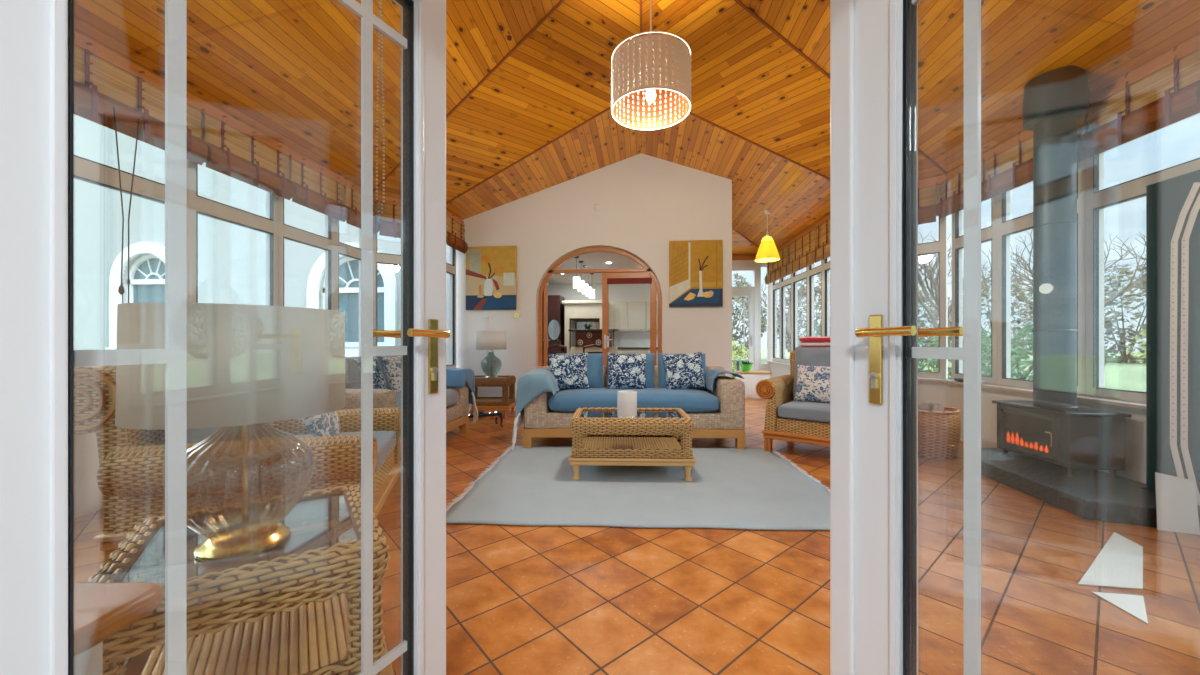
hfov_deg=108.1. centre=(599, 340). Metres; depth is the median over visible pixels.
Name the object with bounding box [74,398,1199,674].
floor
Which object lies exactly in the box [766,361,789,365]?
trim
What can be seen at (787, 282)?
window
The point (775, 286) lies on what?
window
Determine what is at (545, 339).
door
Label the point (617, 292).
wall
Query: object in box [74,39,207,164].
blind
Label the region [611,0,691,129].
pendant lamp
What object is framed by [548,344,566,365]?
dining chair
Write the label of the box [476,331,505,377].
table lamp
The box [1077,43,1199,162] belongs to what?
blind
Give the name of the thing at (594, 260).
ceiling
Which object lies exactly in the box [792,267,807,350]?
window
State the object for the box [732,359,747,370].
garden table
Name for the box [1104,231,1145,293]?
bare tree
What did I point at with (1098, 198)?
window
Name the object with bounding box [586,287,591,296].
pendant
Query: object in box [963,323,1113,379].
shrub
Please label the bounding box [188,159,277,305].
window
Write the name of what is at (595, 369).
cushion
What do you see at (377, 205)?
wall
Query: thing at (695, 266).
painting
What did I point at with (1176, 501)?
sheet
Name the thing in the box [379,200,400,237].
blind
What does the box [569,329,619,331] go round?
island countertop
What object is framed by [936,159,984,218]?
blind
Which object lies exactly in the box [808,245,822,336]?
window
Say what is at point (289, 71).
ceiling
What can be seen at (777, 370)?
wall
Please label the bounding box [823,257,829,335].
window
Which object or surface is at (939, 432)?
basket
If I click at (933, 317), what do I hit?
bare tree
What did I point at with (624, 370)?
cushion
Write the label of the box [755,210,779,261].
pendant lamp
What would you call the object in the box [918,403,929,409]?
log
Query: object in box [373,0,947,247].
trim
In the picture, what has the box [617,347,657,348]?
countertop
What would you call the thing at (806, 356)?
cushion
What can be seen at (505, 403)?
side table
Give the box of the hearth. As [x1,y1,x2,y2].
[963,448,1199,526]
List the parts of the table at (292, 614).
corner post, corner post, rail, corner post, corner post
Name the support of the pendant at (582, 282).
hanging from the ceiling at (594, 260)
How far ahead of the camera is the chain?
1.14 m
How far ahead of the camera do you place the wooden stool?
0.77 m
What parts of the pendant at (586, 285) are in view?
lamp shade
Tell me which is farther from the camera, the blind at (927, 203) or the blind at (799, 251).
the blind at (799, 251)
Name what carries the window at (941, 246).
in the wall at (928, 392)
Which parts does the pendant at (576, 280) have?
lamp shade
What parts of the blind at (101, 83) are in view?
head rail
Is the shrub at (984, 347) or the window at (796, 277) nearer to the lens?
the window at (796, 277)
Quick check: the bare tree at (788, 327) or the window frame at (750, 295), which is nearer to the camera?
the window frame at (750, 295)
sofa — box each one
[340,355,468,454]
[523,353,745,448]
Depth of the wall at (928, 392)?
5.09 m
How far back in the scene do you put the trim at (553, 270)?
6.89 m
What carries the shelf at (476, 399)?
attached to the side table at (505, 403)
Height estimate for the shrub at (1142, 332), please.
2.722 m
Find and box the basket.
[918,404,960,458]
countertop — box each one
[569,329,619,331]
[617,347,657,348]
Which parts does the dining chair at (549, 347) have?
backrest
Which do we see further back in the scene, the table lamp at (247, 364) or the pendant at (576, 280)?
the pendant at (576, 280)
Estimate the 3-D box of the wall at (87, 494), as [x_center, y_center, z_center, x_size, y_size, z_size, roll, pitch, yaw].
[-3.252,-0.425,3.743,0.160,3.050,3.900,0,0,5]
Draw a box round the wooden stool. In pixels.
[74,582,162,674]
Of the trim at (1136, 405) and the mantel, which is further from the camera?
the mantel
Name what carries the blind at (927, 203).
attached to the wall at (928, 392)
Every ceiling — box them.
[74,0,1199,254]
[373,0,639,201]
[548,252,643,283]
[642,0,944,180]
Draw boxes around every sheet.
[1078,532,1142,589]
[1092,592,1147,623]
[1155,472,1199,534]
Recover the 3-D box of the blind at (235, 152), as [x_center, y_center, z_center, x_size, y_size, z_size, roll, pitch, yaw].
[-3.057,-1.600,3.830,0.102,0.500,0.820,0,0,5]
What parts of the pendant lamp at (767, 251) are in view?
lamp shade, cord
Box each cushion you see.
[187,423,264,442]
[256,431,395,471]
[298,411,340,435]
[345,356,379,388]
[352,357,386,388]
[377,355,400,389]
[381,356,400,392]
[395,389,457,407]
[548,352,588,388]
[548,388,718,411]
[556,353,603,389]
[607,353,646,388]
[607,353,654,387]
[658,353,706,390]
[663,352,706,388]
[778,400,829,422]
[792,347,829,399]
[794,365,829,402]
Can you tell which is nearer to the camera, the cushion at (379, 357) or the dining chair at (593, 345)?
the cushion at (379, 357)
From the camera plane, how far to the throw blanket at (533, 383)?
4.35 m
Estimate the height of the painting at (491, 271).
1.000 m
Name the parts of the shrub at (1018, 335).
stem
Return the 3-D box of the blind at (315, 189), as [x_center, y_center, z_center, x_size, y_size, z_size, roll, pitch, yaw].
[-2.980,-1.600,4.646,0.102,0.500,0.760,0,0,5]
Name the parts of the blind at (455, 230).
head rail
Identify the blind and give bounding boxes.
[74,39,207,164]
[201,108,293,199]
[289,155,348,221]
[344,184,379,234]
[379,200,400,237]
[446,213,467,253]
[764,246,786,283]
[784,227,815,275]
[812,217,829,262]
[918,182,936,224]
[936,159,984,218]
[981,132,1032,200]
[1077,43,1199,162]
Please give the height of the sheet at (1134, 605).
0.004 m
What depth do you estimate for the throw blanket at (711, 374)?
4.66 m
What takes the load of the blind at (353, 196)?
attached to the wall at (87, 494)
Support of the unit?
on the floor
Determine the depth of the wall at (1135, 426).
3.45 m
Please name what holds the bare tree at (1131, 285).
on the lawn
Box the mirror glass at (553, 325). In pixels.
[548,320,559,339]
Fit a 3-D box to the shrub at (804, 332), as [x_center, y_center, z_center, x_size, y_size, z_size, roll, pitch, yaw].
[9.052,0.274,15.998,3.536,2.389,3.398,0,0,5]
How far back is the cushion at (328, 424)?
2.52 m
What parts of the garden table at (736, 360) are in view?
leg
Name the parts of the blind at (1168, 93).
head rail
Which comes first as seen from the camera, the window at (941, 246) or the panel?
the panel
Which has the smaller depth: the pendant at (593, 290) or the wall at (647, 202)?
the wall at (647, 202)
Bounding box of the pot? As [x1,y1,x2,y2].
[740,361,752,371]
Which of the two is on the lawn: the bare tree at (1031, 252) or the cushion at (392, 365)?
the bare tree at (1031, 252)
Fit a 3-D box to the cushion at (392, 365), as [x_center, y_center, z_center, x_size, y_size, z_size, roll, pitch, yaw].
[-2.125,0.350,4.612,0.221,0.396,0.438,0,0,5]
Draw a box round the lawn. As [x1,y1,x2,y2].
[732,348,1145,391]
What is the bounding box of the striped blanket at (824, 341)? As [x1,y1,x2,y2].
[799,336,829,347]
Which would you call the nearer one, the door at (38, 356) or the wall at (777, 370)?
the door at (38, 356)
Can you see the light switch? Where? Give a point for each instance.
(516, 314)
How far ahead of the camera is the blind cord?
2.83 m
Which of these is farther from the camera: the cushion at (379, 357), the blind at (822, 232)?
the blind at (822, 232)
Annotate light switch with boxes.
[514,312,519,317]
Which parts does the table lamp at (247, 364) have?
lamp shade, glass, stem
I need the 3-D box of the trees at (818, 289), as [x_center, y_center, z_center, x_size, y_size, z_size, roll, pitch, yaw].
[14.687,-1.624,29.946,5.960,6.313,6.019,0,0,5]
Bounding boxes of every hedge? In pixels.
[732,273,766,356]
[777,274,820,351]
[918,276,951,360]
[949,271,1032,360]
[1104,264,1145,363]
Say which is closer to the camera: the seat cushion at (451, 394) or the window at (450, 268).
the seat cushion at (451, 394)
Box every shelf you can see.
[141,593,348,674]
[475,398,509,400]
[562,300,601,304]
[583,436,680,448]
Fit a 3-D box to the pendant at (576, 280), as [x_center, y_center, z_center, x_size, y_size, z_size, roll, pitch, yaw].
[-0.420,-1.235,7.824,0.130,0.570,0.130,0,0,5]
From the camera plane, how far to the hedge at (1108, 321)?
26.52 m
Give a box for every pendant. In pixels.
[573,256,579,288]
[578,261,584,291]
[582,265,587,293]
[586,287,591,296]
[589,273,594,298]
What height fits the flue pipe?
2.555 m
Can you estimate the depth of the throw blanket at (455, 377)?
5.07 m
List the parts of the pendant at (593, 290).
lamp shade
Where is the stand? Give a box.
[459,411,502,427]
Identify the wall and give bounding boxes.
[74,115,345,517]
[375,203,378,221]
[456,153,731,410]
[548,283,657,346]
[732,255,771,371]
[770,236,815,377]
[918,185,948,406]
[949,165,1145,483]
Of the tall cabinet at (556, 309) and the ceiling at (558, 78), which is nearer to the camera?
the ceiling at (558, 78)
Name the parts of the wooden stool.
leg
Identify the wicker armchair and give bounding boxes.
[74,365,400,561]
[755,347,829,451]
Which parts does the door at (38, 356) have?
lever handle, lever handle, handle plate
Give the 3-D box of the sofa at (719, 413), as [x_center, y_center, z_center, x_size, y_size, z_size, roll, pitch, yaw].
[0.350,0.621,4.844,2.240,0.958,0.952,0,0,1]
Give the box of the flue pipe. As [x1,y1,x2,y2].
[1022,65,1088,409]
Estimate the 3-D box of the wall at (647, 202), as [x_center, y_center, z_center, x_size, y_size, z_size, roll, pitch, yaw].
[-0.152,-0.894,6.895,4.320,3.989,0.300,0,0,5]
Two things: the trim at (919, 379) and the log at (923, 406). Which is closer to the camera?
the log at (923, 406)
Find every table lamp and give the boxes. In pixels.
[115,302,345,560]
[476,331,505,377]
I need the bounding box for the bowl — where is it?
[483,411,498,417]
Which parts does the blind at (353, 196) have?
head rail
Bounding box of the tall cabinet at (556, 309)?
[543,295,564,365]
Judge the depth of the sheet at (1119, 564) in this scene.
2.11 m
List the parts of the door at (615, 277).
handle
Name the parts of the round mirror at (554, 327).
frame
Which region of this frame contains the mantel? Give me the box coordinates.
[562,300,601,353]
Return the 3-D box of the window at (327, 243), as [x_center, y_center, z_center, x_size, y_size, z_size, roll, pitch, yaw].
[-3.154,-0.544,4.662,0.082,1.977,0.790,0,0,5]
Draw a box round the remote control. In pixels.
[954,378,963,381]
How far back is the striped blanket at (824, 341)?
4.74 m
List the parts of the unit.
door, door, door, door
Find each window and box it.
[74,155,187,302]
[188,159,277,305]
[278,196,334,309]
[335,219,360,355]
[373,234,400,356]
[446,238,455,367]
[732,267,757,370]
[772,279,780,361]
[781,260,791,362]
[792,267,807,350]
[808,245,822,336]
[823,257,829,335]
[918,214,947,378]
[952,196,996,384]
[997,159,1085,395]
[1086,113,1199,402]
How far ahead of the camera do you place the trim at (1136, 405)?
3.38 m
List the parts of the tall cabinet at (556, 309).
door, door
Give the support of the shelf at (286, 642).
attached to the table at (292, 614)
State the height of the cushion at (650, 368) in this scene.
0.450 m
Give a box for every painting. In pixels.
[466,246,516,309]
[669,240,722,306]
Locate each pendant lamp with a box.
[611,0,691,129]
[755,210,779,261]
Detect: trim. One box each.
[74,31,1199,259]
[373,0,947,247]
[538,247,661,365]
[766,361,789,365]
[918,378,946,381]
[943,379,1145,409]
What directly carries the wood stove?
on the hearth
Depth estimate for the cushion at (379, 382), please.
4.10 m
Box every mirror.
[548,319,561,350]
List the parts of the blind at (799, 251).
head rail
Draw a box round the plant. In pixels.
[583,322,591,328]
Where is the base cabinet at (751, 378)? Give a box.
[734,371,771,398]
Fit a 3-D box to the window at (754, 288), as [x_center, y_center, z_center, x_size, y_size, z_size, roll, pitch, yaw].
[3.111,-0.282,9.801,0.850,2.764,0.100,0,0,5]
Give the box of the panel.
[1146,170,1199,505]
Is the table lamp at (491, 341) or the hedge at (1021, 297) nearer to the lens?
the table lamp at (491, 341)
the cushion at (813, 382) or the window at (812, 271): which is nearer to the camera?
the cushion at (813, 382)
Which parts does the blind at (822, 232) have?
head rail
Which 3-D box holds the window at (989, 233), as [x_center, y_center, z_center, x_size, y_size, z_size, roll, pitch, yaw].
[4.035,-0.545,4.661,0.082,1.976,0.640,0,0,5]
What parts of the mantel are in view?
frame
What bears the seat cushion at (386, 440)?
on the wicker armchair at (131, 469)
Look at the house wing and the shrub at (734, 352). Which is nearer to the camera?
the house wing
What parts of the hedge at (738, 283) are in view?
stem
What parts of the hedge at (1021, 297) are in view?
stem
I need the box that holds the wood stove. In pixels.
[992,400,1131,477]
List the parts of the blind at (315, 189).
head rail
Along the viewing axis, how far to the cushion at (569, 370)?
4.77 m
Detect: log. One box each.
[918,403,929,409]
[927,402,933,410]
[932,403,943,410]
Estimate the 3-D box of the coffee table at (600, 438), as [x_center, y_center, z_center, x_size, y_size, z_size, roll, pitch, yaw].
[0.256,0.843,3.647,0.984,0.491,0.604,0,0,2]
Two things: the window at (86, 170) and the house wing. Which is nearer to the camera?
the window at (86, 170)
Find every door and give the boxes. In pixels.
[0,0,449,674]
[543,282,549,365]
[602,272,656,365]
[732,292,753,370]
[830,0,980,674]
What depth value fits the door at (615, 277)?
6.85 m
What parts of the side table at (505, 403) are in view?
glass, rail, corner post, leg, corner post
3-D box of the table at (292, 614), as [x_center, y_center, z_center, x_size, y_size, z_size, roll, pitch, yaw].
[-1.009,0.821,1.276,0.644,0.557,0.644,0,0,-35]
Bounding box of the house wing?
[74,114,449,364]
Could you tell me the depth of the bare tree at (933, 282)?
17.92 m
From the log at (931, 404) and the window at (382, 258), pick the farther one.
the window at (382, 258)
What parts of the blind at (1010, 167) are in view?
head rail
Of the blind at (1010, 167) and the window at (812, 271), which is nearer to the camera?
the blind at (1010, 167)
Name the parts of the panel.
perforated strip, perforated strip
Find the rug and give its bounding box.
[446,445,829,530]
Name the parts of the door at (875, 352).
handle plate, lever handle, lever handle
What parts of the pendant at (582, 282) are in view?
lamp shade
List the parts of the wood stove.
leg, door glass, door, door handle, plate, leg, leg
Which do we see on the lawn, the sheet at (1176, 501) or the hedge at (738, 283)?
the hedge at (738, 283)
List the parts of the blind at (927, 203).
head rail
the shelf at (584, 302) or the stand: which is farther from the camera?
the shelf at (584, 302)
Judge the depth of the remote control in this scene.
4.69 m
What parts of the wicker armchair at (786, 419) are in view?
leg, arm, backrest, rail, seat frame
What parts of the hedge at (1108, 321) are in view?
stem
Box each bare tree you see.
[761,271,819,337]
[918,231,989,371]
[918,235,1026,363]
[990,229,1135,288]
[1011,243,1145,307]
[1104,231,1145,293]
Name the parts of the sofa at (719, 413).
leg, arm, frame, rail, panel, arm, leg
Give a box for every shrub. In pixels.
[732,340,748,378]
[789,321,820,352]
[918,326,1030,378]
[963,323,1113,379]
[1125,330,1145,365]
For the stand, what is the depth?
5.54 m
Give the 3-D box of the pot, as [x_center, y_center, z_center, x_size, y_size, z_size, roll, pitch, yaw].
[2.852,0.485,8.488,0.293,0.220,0.252,0,0,-40]
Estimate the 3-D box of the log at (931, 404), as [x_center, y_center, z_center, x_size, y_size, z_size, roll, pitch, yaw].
[3.222,0.696,4.381,0.262,0.171,0.087,0,0,29]
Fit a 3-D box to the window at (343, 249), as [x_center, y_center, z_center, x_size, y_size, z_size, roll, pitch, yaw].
[-3.089,-0.545,5.354,0.082,1.976,0.600,0,0,5]
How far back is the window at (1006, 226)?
4.15 m
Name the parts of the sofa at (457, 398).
arm, panel, rail, arm, leg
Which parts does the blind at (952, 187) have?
head rail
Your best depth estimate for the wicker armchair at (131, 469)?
2.09 m
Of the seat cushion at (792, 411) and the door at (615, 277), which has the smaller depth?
the seat cushion at (792, 411)
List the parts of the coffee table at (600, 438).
leg, corner post, glass, rail, corner post, corner post, leg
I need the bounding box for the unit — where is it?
[609,301,657,365]
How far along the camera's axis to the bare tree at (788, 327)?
26.08 m
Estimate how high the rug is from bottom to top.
0.014 m
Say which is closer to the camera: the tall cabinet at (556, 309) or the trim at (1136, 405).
the trim at (1136, 405)
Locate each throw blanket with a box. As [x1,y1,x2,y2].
[446,367,477,422]
[512,368,558,450]
[705,369,743,391]
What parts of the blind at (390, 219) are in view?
head rail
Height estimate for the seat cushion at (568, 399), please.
0.207 m
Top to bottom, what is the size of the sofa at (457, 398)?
0.958 m
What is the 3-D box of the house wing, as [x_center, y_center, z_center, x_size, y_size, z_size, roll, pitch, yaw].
[-7.122,-1.775,9.774,9.980,6.250,3.880,0,0,5]
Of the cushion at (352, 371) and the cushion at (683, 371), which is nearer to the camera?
the cushion at (352, 371)
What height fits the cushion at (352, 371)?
0.450 m
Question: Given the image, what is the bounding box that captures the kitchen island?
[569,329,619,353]
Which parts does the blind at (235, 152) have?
head rail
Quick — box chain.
[376,0,384,215]
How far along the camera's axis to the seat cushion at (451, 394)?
4.75 m
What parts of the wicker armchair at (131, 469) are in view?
leg, backrest, arm, rail, seat frame, arm, leg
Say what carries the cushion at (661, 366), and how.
on the sofa at (719, 413)
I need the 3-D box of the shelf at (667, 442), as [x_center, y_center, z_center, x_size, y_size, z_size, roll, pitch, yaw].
[0.256,0.868,3.647,0.819,0.021,0.500,0,0,2]
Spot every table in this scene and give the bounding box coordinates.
[88,484,394,674]
[470,375,515,418]
[568,407,695,480]
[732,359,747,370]
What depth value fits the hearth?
2.93 m
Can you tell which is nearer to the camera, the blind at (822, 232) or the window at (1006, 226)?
the window at (1006, 226)
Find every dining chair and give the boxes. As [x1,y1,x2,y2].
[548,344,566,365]
[583,344,601,353]
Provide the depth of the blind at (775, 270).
8.80 m
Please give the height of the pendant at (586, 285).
0.570 m
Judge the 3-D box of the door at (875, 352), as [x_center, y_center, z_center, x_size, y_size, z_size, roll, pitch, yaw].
[0.766,0.029,0.709,0.184,2.074,0.870,0,0,-19]
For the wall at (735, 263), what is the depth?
9.71 m
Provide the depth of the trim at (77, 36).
3.55 m
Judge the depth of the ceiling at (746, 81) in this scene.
4.48 m
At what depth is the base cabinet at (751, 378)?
8.30 m
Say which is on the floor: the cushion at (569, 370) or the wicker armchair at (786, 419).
the wicker armchair at (786, 419)
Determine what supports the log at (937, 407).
in the basket
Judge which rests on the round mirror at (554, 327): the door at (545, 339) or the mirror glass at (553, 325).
the mirror glass at (553, 325)
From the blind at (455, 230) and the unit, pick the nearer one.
the blind at (455, 230)
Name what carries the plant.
on the island countertop
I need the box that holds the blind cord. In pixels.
[113,106,139,302]
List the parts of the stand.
rail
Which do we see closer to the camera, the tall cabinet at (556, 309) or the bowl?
the bowl

